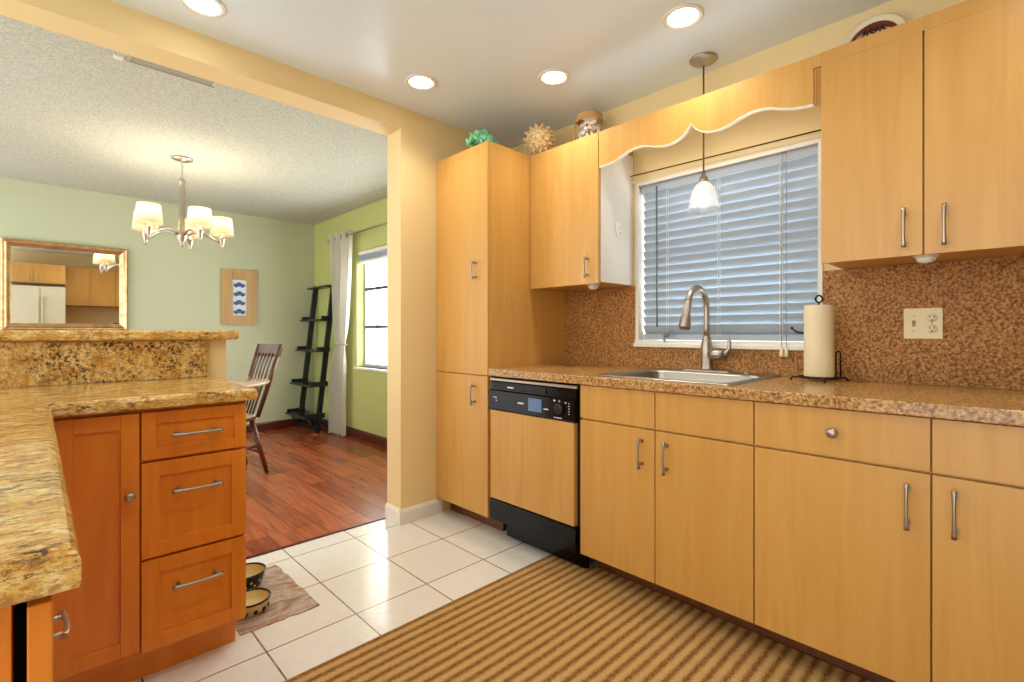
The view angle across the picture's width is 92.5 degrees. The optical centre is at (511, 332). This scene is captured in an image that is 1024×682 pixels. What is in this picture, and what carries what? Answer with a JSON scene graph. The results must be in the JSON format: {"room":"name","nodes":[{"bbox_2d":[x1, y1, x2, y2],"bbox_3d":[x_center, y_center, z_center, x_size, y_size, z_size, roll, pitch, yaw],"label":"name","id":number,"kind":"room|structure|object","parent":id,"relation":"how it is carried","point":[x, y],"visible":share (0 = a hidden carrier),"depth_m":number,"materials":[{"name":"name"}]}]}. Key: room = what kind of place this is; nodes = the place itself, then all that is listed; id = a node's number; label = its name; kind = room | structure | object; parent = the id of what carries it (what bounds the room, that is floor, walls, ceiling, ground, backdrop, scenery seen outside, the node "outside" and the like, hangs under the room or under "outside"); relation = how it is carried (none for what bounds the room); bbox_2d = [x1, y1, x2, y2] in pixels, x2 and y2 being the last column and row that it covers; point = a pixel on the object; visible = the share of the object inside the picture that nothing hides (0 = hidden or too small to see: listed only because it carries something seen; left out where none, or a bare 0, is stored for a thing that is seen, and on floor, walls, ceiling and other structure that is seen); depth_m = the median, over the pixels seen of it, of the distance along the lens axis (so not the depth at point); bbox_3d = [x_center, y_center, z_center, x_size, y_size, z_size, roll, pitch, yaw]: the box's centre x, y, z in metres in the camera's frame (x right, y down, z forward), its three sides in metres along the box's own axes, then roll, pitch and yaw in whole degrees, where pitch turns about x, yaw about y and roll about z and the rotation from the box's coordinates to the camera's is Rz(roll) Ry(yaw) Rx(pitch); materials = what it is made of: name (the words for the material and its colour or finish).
{"room":"kitchen","nodes":[
{"label":"kitchen","id":0,"kind":"room"},
{"bbox_2d":[0,177,313,423],"bbox_3d":[-3.696,-0.098,4.809,3.800,2.415,0.150,0,0,-44],"label":"wall","id":1,"kind":"structure","parent":0,"point":[171,286],"depth_m":5.12,"materials":[{"name":"green paint"}]},
{"bbox_2d":[0,237,127,329],"bbox_3d":[-3.977,-0.407,4.393,0.842,0.775,0.052,0,0,-44],"label":"wall mirror","id":2,"kind":"object","parent":1,"relation":"attached to","point":[44,285],"visible":0.94,"depth_m":4.36,"materials":[{"name":"brown mirror"}]},
{"bbox_2d":[221,268,256,324],"bbox_3d":[-2.989,-0.388,5.372,0.350,0.605,0.024,0,0,-44],"label":"framed print","id":3,"kind":"object","parent":1,"relation":"attached to","point":[238,287],"visible":1,"depth_m":5.36,"materials":[{"name":"brown wood"}]},
{"bbox_2d":[234,309,244,313],"bbox_3d":[-2.987,-0.231,5.370,0.116,0.059,0.002,0,0,-44],"label":"picture","id":4,"kind":"object","parent":3,"relation":"attached to","point":[236,311],"depth_m":5.37,"materials":[{"name":"blue paper"}]},
{"bbox_2d":[234,300,244,304],"bbox_3d":[-2.987,-0.333,5.370,0.116,0.048,0.002,0,0,-44],"label":"picture","id":5,"kind":"object","parent":3,"relation":"attached to","point":[236,302],"depth_m":5.37,"materials":[{"name":"blue paper"}]},
{"bbox_2d":[234,291,244,296],"bbox_3d":[-2.987,-0.425,5.370,0.116,0.059,0.002,0,0,-44],"label":"picture","id":6,"kind":"object","parent":3,"relation":"attached to","point":[236,293],"depth_m":5.37,"materials":[{"name":"blue paper"}]},
{"bbox_2d":[234,282,244,287],"bbox_3d":[-2.987,-0.522,5.370,0.116,0.059,0.002,0,0,-44],"label":"picture","id":7,"kind":"object","parent":3,"relation":"attached to","point":[236,284],"depth_m":5.37,"materials":[{"name":"blue paper"}]},
{"bbox_2d":[246,418,313,432],"bbox_3d":[-3.700,1.062,4.691,3.630,0.095,0.015,0,0,-44],"label":"baseboard","id":8,"kind":"structure","parent":1,"relation":"attached to","point":[262,426],"depth_m":5.63,"materials":[{"name":"brown wood"}]},
{"bbox_2d":[0,15,386,224],"bbox_3d":[-2.533,-1.355,3.625,3.820,0.100,3.470,0,0,-44],"label":"ceiling","id":9,"kind":"structure","parent":0,"point":[75,115],"depth_m":3.31,"materials":[{"name":"white paint"}]},
{"bbox_2d":[113,53,123,60],"bbox_3d":[-1.858,-1.307,2.315,0.038,0.024,0.040,0,0,-44],"label":"clip","id":10,"kind":"object","parent":9,"relation":"attached to","point":[115,56],"visible":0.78,"depth_m":2.31,"materials":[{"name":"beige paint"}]},
{"bbox_2d":[126,55,216,88],"bbox_3d":[-1.631,-1.309,2.389,0.370,0.022,0.260,0,0,-44],"label":"ceiling vent","id":11,"kind":"object","parent":9,"relation":"in","point":[128,60],"visible":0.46,"depth_m":2.45,"materials":[{"name":"beige metal"}]},
{"bbox_2d":[132,155,233,250],"bbox_3d":[-2.450,-0.971,3.676,0.644,0.668,0.657,0,0,-44],"label":"chandelier","id":12,"kind":"object","parent":9,"relation":"hanging from","point":[147,216],"visible":1,"depth_m":3.61,"materials":[{"name":"white glass"}]},
{"bbox_2d":[0,0,512,510],"bbox_3d":[-1.457,-0.098,2.145,4.300,2.415,0.152,0,0,-44],"label":"wall","id":13,"kind":"structure","parent":0,"point":[416,141],"depth_m":2.84,"materials":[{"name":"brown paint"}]},
{"bbox_2d":[0,340,206,387],"bbox_3d":[-1.763,0.114,1.757,1.160,0.161,0.022,0,0,-44],"label":"backsplash","id":14,"kind":"structure","parent":13,"relation":"attached to","point":[22,364],"depth_m":1.89,"materials":[{"name":"beige stone"}]},
{"bbox_2d":[0,330,238,341],"bbox_3d":[-2.024,0.011,1.728,1.806,0.040,0.420,0,0,-44],"label":"raised bar","id":15,"kind":"object","parent":13,"relation":"on","point":[5,335],"visible":1,"depth_m":1.90,"materials":[{"name":"beige stone"}]},
{"bbox_2d":[246,517,384,558],"bbox_3d":[-1.620,1.107,2.095,2.396,0.006,0.020,0,0,-44],"label":"trim","id":16,"kind":"structure","parent":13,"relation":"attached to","point":[378,519],"depth_m":2.62,"materials":[{"name":"brown wood"}]},
{"bbox_2d":[385,503,399,524],"bbox_3d":[-0.701,1.065,2.881,0.014,0.090,0.152,0,0,-44],"label":"baseboard","id":17,"kind":"structure","parent":13,"relation":"attached to","point":[391,512],"depth_m":2.88,"materials":[{"name":"beige paint"}]},
{"bbox_2d":[399,498,442,525],"bbox_3d":[-0.540,1.065,2.921,0.303,0.090,0.014,0,0,-44],"label":"baseboard","id":18,"kind":"structure","parent":13,"relation":"attached to","point":[417,512],"depth_m":2.91,"materials":[{"name":"beige paint"}]},
{"bbox_2d":[132,425,595,681],"bbox_3d":[-1.487,1.160,1.832,4.820,0.100,7.500,0,0,-44],"label":"floor","id":19,"kind":"structure","parent":0,"point":[368,581],"depth_m":2.45,"materials":[{"name":"beige tile"}]},
{"bbox_2d":[0,499,69,681],"bbox_3d":[-1.082,0.673,0.703,0.668,0.874,1.274,0,0,-44],"label":"base cabinet","id":20,"kind":"object","parent":19,"relation":"on","point":[27,636],"visible":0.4,"depth_m":0.45,"materials":[{"name":"brown wood"}]},
{"bbox_2d":[0,377,256,608],"bbox_3d":[-1.088,0.215,1.087,1.195,0.040,1.880,0,0,-44],"label":"countertop","id":21,"kind":"structure","parent":20,"relation":"on","point":[40,556],"depth_m":0.72,"materials":[{"name":"beige stone"}]},
{"bbox_2d":[53,401,245,681],"bbox_3d":[-1.310,0.673,1.739,0.516,0.874,0.633,0,0,-44],"label":"base cabinet","id":22,"kind":"object","parent":19,"relation":"on","point":[157,497],"visible":0.95,"depth_m":1.53,"materials":[{"name":"brown wood"}]},
{"bbox_2d":[226,376,269,392],"bbox_3d":[-2.376,0.734,3.478,1.180,0.748,1.180,0,0,-44],"label":"dining table","id":23,"kind":"object","parent":19,"relation":"on","point":[252,382],"visible":0.09,"depth_m":3.68,"materials":[{"name":"beige wood"}]},
{"bbox_2d":[245,344,282,472],"bbox_3d":[-2.185,0.604,3.877,0.418,1.018,0.567,0,0,39],"label":"dining chair","id":24,"kind":"object","parent":19,"relation":"on","point":[273,350],"visible":0.29,"depth_m":3.92,"materials":[{"name":"brown wood"}]},
{"bbox_2d":[235,565,319,635],"bbox_3d":[-1.058,1.107,2.069,0.292,0.005,0.503,0,0,-44],"label":"pet mat","id":25,"kind":"object","parent":19,"relation":"on","point":[287,599],"visible":0.55,"depth_m":2.01,"materials":[{"name":"beige fabric"}]},
{"bbox_2d":[246,562,265,589],"bbox_3d":[-1.161,1.071,2.142,0.156,0.066,0.156,0,0,-44],"label":"pet bowl","id":26,"kind":"object","parent":25,"relation":"on","point":[255,571],"visible":0.53,"depth_m":2.17,"materials":[{"name":"black ceramic"}]},
{"bbox_2d":[245,587,270,617],"bbox_3d":[-1.040,1.077,1.948,0.149,0.054,0.149,0,0,-44],"label":"pet bowl","id":27,"kind":"object","parent":25,"relation":"on","point":[257,599],"visible":0.52,"depth_m":1.99,"materials":[{"name":"brown ceramic"}]},
{"bbox_2d":[245,601,268,616],"bbox_3d":[-1.040,1.081,1.948,0.136,0.029,0.136,0,0,-44],"label":"print","id":28,"kind":"object","parent":27,"relation":"on","point":[253,608],"depth_m":1.91,"materials":[{"name":"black ceramic"}]},
{"bbox_2d":[285,283,332,432],"bbox_3d":[-2.292,0.278,5.588,0.370,1.663,0.560,0,0,-44],"label":"ladder shelf","id":29,"kind":"object","parent":19,"relation":"on","point":[300,413],"visible":0.98,"depth_m":5.49,"materials":[{"name":"black paint"}]},
{"bbox_2d":[436,141,564,530],"bbox_3d":[-0.075,0.034,3.045,0.692,2.152,0.480,0,0,-44],"label":"pantry cabinet","id":30,"kind":"object","parent":19,"relation":"on","point":[488,314],"visible":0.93,"depth_m":2.81,"materials":[{"name":"brown wood"}]},
{"bbox_2d":[466,129,498,146],"bbox_3d":[-0.166,-1.112,2.842,0.190,0.140,0.182,0,0,-44],"label":"ornament","id":31,"kind":"object","parent":30,"relation":"on","point":[478,137],"visible":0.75,"depth_m":2.78,"materials":[{"name":"green plant"}]},
{"bbox_2d":[489,377,595,568],"bbox_3d":[0.306,0.677,2.654,0.662,0.866,0.601,0,0,-44],"label":"dishwasher","id":32,"kind":"object","parent":19,"relation":"on","point":[535,424],"visible":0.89,"depth_m":2.40,"materials":[{"name":"black"}]},
{"bbox_2d":[284,554,871,681],"bbox_3d":[0.381,1.105,1.181,1.592,0.010,2.062,0,0,-44],"label":"striped rug","id":33,"kind":"object","parent":19,"relation":"on","point":[552,618],"visible":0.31,"depth_m":1.74,"materials":[{"name":"fabric"}]},
{"bbox_2d":[580,385,766,637],"bbox_3d":[0.784,0.672,2.167,0.664,0.874,0.753,0,0,-44],"label":"base cabinet","id":34,"kind":"object","parent":19,"relation":"on","point":[667,480],"visible":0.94,"depth_m":1.90,"materials":[{"name":"brown wood"}]},
{"bbox_2d":[755,401,931,681],"bbox_3d":[1.210,0.672,1.729,0.664,0.874,0.466,0,0,-44],"label":"base cabinet","id":35,"kind":"object","parent":19,"relation":"on","point":[843,498],"visible":0.96,"depth_m":1.50,"materials":[{"name":"brown wood"}]},
{"bbox_2d":[932,418,1023,681],"bbox_3d":[1.530,0.672,1.399,0.664,0.874,0.453,0,0,-44],"label":"base cabinet","id":36,"kind":"object","parent":19,"relation":"on","point":[978,468],"visible":0.99,"depth_m":1.29,"materials":[{"name":"brown wood"}]},
{"bbox_2d":[488,363,1023,426],"bbox_3d":[0.898,0.214,2.060,0.650,0.040,2.284,0,0,-44],"label":"countertop","id":37,"kind":"structure","parent":36,"relation":"on","point":[972,404],"depth_m":1.64,"materials":[{"name":"stone"}]},
{"bbox_2d":[599,368,780,384],"bbox_3d":[0.796,0.280,2.209,0.570,0.184,0.610,0,0,-44],"label":"sink","id":38,"kind":"object","parent":37,"relation":"in","point":[667,374],"visible":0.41,"depth_m":2.31,"materials":[{"name":"silver metal"}]},
{"bbox_2d":[678,285,732,372],"bbox_3d":[0.871,-0.018,2.317,0.287,0.415,0.250,0,0,-44],"label":"faucet","id":39,"kind":"object","parent":37,"relation":"on","point":[708,354],"visible":1,"depth_m":2.36,"materials":[{"name":"silver metal"}]},
{"bbox_2d":[790,295,848,382],"bbox_3d":[1.241,0.021,1.981,0.158,0.347,0.157,0,0,-27],"label":"paper towel holder","id":40,"kind":"object","parent":37,"relation":"on","point":[836,377],"visible":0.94,"depth_m":1.98,"materials":[{"name":"black metal"}]},
{"bbox_2d":[804,305,834,376],"bbox_3d":[1.241,0.033,1.981,0.106,0.286,0.106,0,0,-44],"label":"paper towel roll","id":41,"kind":"object","parent":40,"relation":"on","point":[819,320],"visible":1,"depth_m":1.94,"materials":[{"name":"beige paper"}]},
{"bbox_2d":[111,0,892,147],"bbox_3d":[-0.225,-1.355,0.533,4.820,0.100,3.878,0,0,-44],"label":"ceiling","id":42,"kind":"structure","parent":0,"point":[485,58],"depth_m":2.19,"materials":[{"name":"white paint"}]},
{"bbox_2d":[179,0,226,17],"bbox_3d":[-1.227,-1.301,1.945,0.164,0.006,0.164,0,0,-44],"label":"recessed light","id":43,"kind":"object","parent":42,"relation":"in","point":[206,8],"visible":1,"depth_m":1.96,"materials":[{"name":"beige paint"}]},
{"bbox_2d":[405,74,436,90],"bbox_3d":[-0.474,-1.301,2.551,0.164,0.006,0.164,0,0,-44],"label":"recessed light","id":44,"kind":"object","parent":42,"relation":"in","point":[422,82],"visible":1,"depth_m":2.55,"materials":[{"name":"beige paint"}]},
{"bbox_2d":[538,69,569,85],"bbox_3d":[0.214,-1.301,2.502,0.164,0.006,0.164,0,0,-44],"label":"recessed light","id":45,"kind":"object","parent":42,"relation":"in","point":[551,77],"visible":1,"depth_m":2.50,"materials":[{"name":"beige paint"}]},
{"bbox_2d":[662,4,703,29],"bbox_3d":[0.706,-1.301,2.024,0.164,0.006,0.164,0,0,-44],"label":"recessed light","id":46,"kind":"object","parent":42,"relation":"in","point":[684,16],"visible":1,"depth_m":2.02,"materials":[{"name":"beige paint"}]},
{"bbox_2d":[689,52,717,194],"bbox_3d":[0.914,-0.945,2.338,0.150,0.720,0.150,0,0,-44],"label":"pendant lamp","id":47,"kind":"object","parent":42,"relation":"hanging from","point":[701,60],"visible":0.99,"depth_m":2.33,"materials":[{"name":"silver metal"}]},
{"bbox_2d":[314,0,1022,437],"bbox_3d":[0.213,-0.098,3.379,0.185,2.415,7.350,0,0,-44],"label":"wall","id":48,"kind":"structure","parent":0,"point":[761,127],"depth_m":2.68,"materials":[{"name":"brown paint"}]},
{"bbox_2d":[314,418,386,447],"bbox_3d":[-1.246,1.062,4.759,0.015,0.095,3.304,0,0,-44],"label":"baseboard","id":49,"kind":"structure","parent":48,"relation":"attached to","point":[372,438],"depth_m":5.01,"materials":[{"name":"brown wood"}]},
{"bbox_2d":[327,222,386,242],"bbox_3d":[-1.207,-1.015,4.647,0.115,0.040,2.348,0,0,-44],"label":"curtain rod","id":50,"kind":"object","parent":48,"relation":"attached to","point":[328,241],"visible":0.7,"depth_m":4.85,"materials":[{"name":"silver metal"}]},
{"bbox_2d":[328,230,352,436],"bbox_3d":[-1.840,0.021,5.240,0.126,2.153,0.525,0,0,-44],"label":"curtain","id":51,"kind":"object","parent":50,"relation":"hanging from","point":[341,248],"visible":1,"depth_m":5.21,"materials":[{"name":"white fabric"}]},
{"bbox_2d":[353,260,386,372],"bbox_3d":[-0.957,-0.234,4.543,0.160,1.241,1.890,0,0,-44],"label":"window","id":52,"kind":"structure","parent":48,"relation":"in","point":[370,367],"depth_m":5.11,"materials":[{"name":"silver metal"}]},
{"bbox_2d":[358,245,386,263],"bbox_3d":[-0.967,-0.790,4.533,0.050,0.124,1.830,0,0,-44],"label":"raised blind","id":53,"kind":"object","parent":48,"relation":"attached to","point":[378,253],"visible":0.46,"depth_m":4.95,"materials":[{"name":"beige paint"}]},
{"bbox_2d":[530,132,632,290],"bbox_3d":[0.382,-0.646,2.810,0.366,0.781,0.492,0,0,-44],"label":"upper cabinet","id":54,"kind":"object","parent":48,"relation":"attached to","point":[576,204],"visible":0.98,"depth_m":2.67,"materials":[{"name":"brown wood"}]},
{"bbox_2d":[523,123,555,154],"bbox_3d":[0.162,-1.135,2.897,0.195,0.194,0.195,0,0,-44],"label":"shell","id":55,"kind":"object","parent":54,"relation":"on","point":[539,139],"visible":0.86,"depth_m":2.84,"materials":[{"name":"beige"}]},
{"bbox_2d":[572,110,602,140],"bbox_3d":[0.443,-1.139,2.801,0.166,0.202,0.166,0,0,-44],"label":"shell jar","id":56,"kind":"object","parent":54,"relation":"on","point":[589,113],"visible":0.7,"depth_m":2.75,"materials":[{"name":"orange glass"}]},
{"bbox_2d":[578,120,600,138],"bbox_3d":[0.443,-1.124,2.802,0.130,0.150,0.132,0,0,-44],"label":"shells","id":57,"kind":"object","parent":56,"relation":"in","point":[592,128],"visible":0.47,"depth_m":2.77,"materials":[{"name":"white"}]},
{"bbox_2d":[587,284,599,289],"bbox_3d":[0.441,-0.248,2.660,0.072,0.031,0.072,0,0,-44],"label":"puck light","id":58,"kind":"object","parent":54,"relation":"attached to","point":[590,286],"visible":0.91,"depth_m":2.64,"materials":[{"name":"white glass"}]},
{"bbox_2d":[615,220,621,236],"bbox_3d":[0.575,-0.560,2.642,0.040,0.090,0.039,0,0,12],"label":"hook","id":59,"kind":"object","parent":54,"relation":"attached to","point":[618,231],"visible":1,"depth_m":2.63,"materials":[{"name":"white plastic"}]},
{"bbox_2d":[599,53,820,167],"bbox_3d":[0.811,-0.945,2.189,0.040,0.184,1.001,0,0,-44],"label":"window valance","id":60,"kind":"object","parent":54,"relation":"attached to","point":[791,86],"visible":0.98,"depth_m":2.09,"materials":[{"name":"brown wood"}]},
{"bbox_2d":[630,129,820,176],"bbox_3d":[0.990,-0.864,2.419,0.038,0.022,1.030,0,0,-44],"label":"rod","id":61,"kind":"object","parent":48,"relation":"attached to","point":[820,129],"visible":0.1,"depth_m":2.33,"materials":[{"name":"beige metal"}]},
{"bbox_2d":[632,134,822,350],"bbox_3d":[1.042,-0.385,2.463,0.153,0.928,0.980,0,0,-44],"label":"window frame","id":62,"kind":"structure","parent":48,"relation":"in","point":[640,341],"depth_m":2.47,"materials":[{"name":"beige paint"}]},
{"bbox_2d":[663,332,668,341],"bbox_3d":[0.809,0.022,2.592,0.029,0.054,0.030,0,0,-44],"label":"hook","id":63,"kind":"object","parent":62,"relation":"attached to","point":[665,334],"visible":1,"depth_m":2.59,"materials":[{"name":"grey"}]},
{"bbox_2d":[642,145,817,356],"bbox_3d":[1.024,-0.354,2.424,0.107,0.925,0.859,0,0,-44],"label":"window blind","id":64,"kind":"object","parent":62,"relation":"attached to","point":[751,241],"visible":0.85,"depth_m":2.38,"materials":[{"name":"grey plastic"}]},
{"bbox_2d":[790,327,803,334],"bbox_3d":[1.265,-0.008,2.132,0.020,0.036,0.097,0,0,-44],"label":"clip","id":65,"kind":"object","parent":62,"relation":"attached to","point":[794,330],"visible":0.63,"depth_m":2.14,"materials":[{"name":"black metal"}]},
{"bbox_2d":[565,255,1023,389],"bbox_3d":[1.134,-0.034,2.291,0.010,0.456,2.286,0,0,-44],"label":"backsplash","id":66,"kind":"structure","parent":48,"relation":"attached to","point":[981,301],"depth_m":1.93,"materials":[{"name":"brown stone"}]},
{"bbox_2d":[904,308,942,338],"bbox_3d":[1.548,-0.035,1.847,0.016,0.116,0.114,0,0,-44],"label":"outlet plate","id":67,"kind":"object","parent":66,"relation":"attached to","point":[919,323],"visible":1,"depth_m":1.85,"materials":[{"name":"beige plastic"}]},
{"bbox_2d":[926,324,937,332],"bbox_3d":[1.567,-0.015,1.829,0.002,0.033,0.033,0,0,-44],"label":"socket","id":68,"kind":"object","parent":67,"relation":"attached to","point":[930,328],"depth_m":1.83,"materials":[{"name":"beige plastic"}]},
{"bbox_2d":[926,314,937,321],"bbox_3d":[1.567,-0.054,1.829,0.002,0.033,0.033,0,0,-44],"label":"socket","id":69,"kind":"object","parent":67,"relation":"attached to","point":[929,317],"depth_m":1.83,"materials":[{"name":"beige plastic"}]},
{"bbox_2d":[821,0,1023,268],"bbox_3d":[1.456,-0.646,1.704,0.366,0.781,0.594,0,0,-44],"label":"upper cabinet","id":70,"kind":"object","parent":48,"relation":"attached to","point":[922,118],"visible":1,"depth_m":1.60,"materials":[{"name":"brown wood"}]},
{"bbox_2d":[842,13,905,44],"bbox_3d":[1.424,-1.149,1.935,0.045,0.214,0.216,0,0,-44],"label":"decorative plate","id":71,"kind":"object","parent":70,"relation":"on","point":[880,22],"visible":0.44,"depth_m":1.94,"materials":[{"name":"beige ceramic"}]},
{"bbox_2d":[913,253,939,262],"bbox_3d":[1.394,-0.248,1.650,0.072,0.031,0.072,0,0,-44],"label":"puck light","id":72,"kind":"object","parent":70,"relation":"attached to","point":[923,258],"visible":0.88,"depth_m":1.63,"materials":[{"name":"white plastic"}]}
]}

